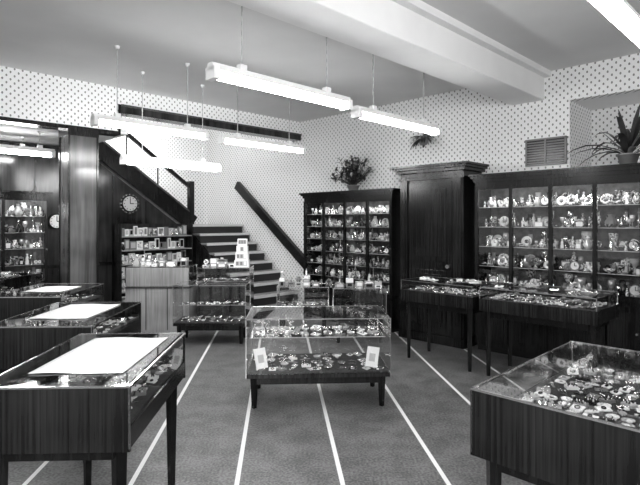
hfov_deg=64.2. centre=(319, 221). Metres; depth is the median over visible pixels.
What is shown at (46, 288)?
paper sheet
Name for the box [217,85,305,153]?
fluorescent light
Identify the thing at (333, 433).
floor
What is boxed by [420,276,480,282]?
packaged goods
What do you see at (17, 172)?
wall
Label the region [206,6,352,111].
fluorescent light
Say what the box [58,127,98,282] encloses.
column
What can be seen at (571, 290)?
packaged goods
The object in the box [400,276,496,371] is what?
display table
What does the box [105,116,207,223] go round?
wall
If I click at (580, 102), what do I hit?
wall
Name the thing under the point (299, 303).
jewellery assortment
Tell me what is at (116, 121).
fluorescent light
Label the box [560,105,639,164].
dracaena
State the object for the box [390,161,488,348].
cabinet
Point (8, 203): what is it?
trim
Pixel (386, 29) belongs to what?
ceiling beam
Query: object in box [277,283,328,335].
display table
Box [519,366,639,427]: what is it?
jewellery assortment
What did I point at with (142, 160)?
fluorescent light
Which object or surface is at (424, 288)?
jewellery assortment
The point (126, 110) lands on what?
trim
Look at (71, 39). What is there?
ceiling
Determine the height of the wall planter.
0.279 m
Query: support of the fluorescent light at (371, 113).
hanging from the ceiling at (71, 39)
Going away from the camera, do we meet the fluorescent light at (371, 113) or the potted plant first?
the fluorescent light at (371, 113)
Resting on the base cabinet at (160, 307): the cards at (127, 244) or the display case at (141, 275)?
the display case at (141, 275)
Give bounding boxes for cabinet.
[125,286,196,332]
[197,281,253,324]
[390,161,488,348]
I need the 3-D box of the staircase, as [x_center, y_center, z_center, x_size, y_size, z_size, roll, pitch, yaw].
[-2.556,-0.263,9.364,3.530,3.826,3.357,0,0,45]
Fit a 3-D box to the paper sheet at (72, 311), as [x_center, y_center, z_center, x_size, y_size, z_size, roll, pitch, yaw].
[-1.892,0.695,3.989,0.440,0.005,0.670,0,0,-2]
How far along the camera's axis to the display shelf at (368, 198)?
8.24 m
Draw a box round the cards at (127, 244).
[122,225,186,301]
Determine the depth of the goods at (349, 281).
7.04 m
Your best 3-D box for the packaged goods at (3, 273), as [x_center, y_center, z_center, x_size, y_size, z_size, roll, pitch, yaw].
[-4.262,0.686,6.614,0.642,0.026,0.842,0,0,-2]
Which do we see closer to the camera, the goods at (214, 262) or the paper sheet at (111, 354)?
the paper sheet at (111, 354)
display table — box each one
[245,305,390,408]
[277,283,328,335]
[332,284,386,342]
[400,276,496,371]
[479,282,618,375]
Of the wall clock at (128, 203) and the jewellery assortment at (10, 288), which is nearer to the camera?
the jewellery assortment at (10, 288)
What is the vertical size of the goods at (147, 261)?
0.221 m
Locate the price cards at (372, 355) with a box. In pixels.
[253,346,379,369]
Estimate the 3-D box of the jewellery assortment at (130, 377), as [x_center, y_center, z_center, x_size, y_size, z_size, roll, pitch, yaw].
[-1.154,0.857,2.690,0.554,0.026,0.956,0,0,-2]
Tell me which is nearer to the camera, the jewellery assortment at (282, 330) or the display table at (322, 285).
the jewellery assortment at (282, 330)
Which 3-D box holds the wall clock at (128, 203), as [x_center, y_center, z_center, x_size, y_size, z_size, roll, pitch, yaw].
[-3.431,-0.330,9.190,0.381,0.381,0.060,0,0,-45]
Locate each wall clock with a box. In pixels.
[48,213,58,228]
[118,193,138,213]
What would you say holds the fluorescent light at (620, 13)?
hanging from the ceiling at (71, 39)
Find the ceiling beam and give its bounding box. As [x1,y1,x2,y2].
[227,0,543,104]
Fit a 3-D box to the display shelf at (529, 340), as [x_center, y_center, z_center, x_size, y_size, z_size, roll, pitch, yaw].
[2.808,0.520,6.066,2.030,2.260,0.475,0,0,45]
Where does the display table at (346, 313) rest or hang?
on the floor
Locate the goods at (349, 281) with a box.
[335,271,381,287]
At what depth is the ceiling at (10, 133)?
7.49 m
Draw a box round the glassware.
[5,203,42,277]
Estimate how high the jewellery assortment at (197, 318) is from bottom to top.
0.231 m
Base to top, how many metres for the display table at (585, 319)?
0.951 m
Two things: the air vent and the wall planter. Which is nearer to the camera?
the air vent
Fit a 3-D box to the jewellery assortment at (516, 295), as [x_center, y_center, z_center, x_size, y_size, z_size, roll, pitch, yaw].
[2.354,0.807,5.306,1.073,0.026,0.566,0,0,45]
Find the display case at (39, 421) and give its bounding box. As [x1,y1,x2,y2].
[0,333,185,484]
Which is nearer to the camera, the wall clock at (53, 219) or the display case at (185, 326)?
the display case at (185, 326)
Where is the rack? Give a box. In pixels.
[114,224,192,301]
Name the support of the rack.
on the floor
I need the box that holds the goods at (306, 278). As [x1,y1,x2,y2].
[279,268,319,285]
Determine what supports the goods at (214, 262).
on the display case at (251, 267)
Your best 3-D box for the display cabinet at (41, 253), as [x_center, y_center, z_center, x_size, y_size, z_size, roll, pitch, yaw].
[-4.783,0.590,7.657,1.350,2.120,0.295,0,0,-45]
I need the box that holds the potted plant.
[330,155,373,189]
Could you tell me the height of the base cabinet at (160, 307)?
0.680 m
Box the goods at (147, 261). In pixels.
[133,251,188,265]
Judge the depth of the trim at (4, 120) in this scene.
6.52 m
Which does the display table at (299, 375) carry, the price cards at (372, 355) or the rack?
the price cards at (372, 355)
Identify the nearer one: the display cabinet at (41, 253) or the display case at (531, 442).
the display case at (531, 442)
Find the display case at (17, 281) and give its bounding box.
[0,272,41,292]
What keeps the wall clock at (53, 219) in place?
attached to the wall at (17, 172)
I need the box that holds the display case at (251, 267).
[197,265,253,282]
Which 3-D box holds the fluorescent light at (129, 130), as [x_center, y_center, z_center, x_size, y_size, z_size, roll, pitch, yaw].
[-3.558,-2.367,10.095,1.200,1.266,0.110,0,0,-45]
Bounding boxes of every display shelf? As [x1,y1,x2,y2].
[299,188,399,332]
[468,163,639,375]
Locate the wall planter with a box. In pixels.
[409,134,435,148]
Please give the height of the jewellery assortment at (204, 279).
0.031 m
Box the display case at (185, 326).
[172,281,250,343]
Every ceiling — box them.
[0,0,639,121]
[0,123,127,146]
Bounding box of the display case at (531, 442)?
[470,341,639,484]
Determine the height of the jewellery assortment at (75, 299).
0.026 m
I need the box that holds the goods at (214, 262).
[202,257,234,266]
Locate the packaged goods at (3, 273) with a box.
[0,272,29,277]
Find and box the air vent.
[525,136,566,166]
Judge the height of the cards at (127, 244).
1.394 m
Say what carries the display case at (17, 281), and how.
on the floor
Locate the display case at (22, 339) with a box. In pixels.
[0,302,140,373]
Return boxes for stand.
[234,239,249,266]
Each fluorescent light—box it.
[0,131,55,157]
[90,45,208,139]
[120,71,220,171]
[121,116,168,137]
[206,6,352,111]
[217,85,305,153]
[351,54,440,135]
[588,0,639,46]
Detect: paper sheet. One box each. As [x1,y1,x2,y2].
[23,286,80,291]
[28,304,119,318]
[28,337,167,373]
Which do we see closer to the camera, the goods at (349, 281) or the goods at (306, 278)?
the goods at (349, 281)
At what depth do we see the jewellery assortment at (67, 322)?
4.13 m
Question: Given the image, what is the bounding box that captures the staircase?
[99,132,303,318]
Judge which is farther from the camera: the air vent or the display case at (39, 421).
the air vent
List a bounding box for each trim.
[0,104,120,136]
[0,200,46,218]
[121,104,301,141]
[392,0,550,77]
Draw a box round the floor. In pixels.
[8,313,568,484]
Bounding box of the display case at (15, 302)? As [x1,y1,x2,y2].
[0,283,103,320]
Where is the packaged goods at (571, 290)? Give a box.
[494,282,600,294]
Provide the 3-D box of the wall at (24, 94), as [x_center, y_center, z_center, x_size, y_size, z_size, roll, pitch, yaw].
[-3.975,-2.125,6.128,10.000,1.750,0.182,0,0,-45]
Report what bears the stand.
on the display case at (251, 267)
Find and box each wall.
[0,66,299,133]
[0,142,176,301]
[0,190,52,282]
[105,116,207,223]
[208,53,639,300]
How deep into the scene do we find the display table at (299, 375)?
4.58 m
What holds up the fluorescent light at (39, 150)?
hanging from the ceiling at (10, 133)
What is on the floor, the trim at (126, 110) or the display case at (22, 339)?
the display case at (22, 339)
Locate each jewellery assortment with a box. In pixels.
[1,287,16,291]
[38,317,132,332]
[49,360,173,408]
[61,293,95,301]
[181,301,244,321]
[203,278,248,280]
[253,324,383,370]
[282,301,324,305]
[410,285,488,295]
[489,292,609,309]
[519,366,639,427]

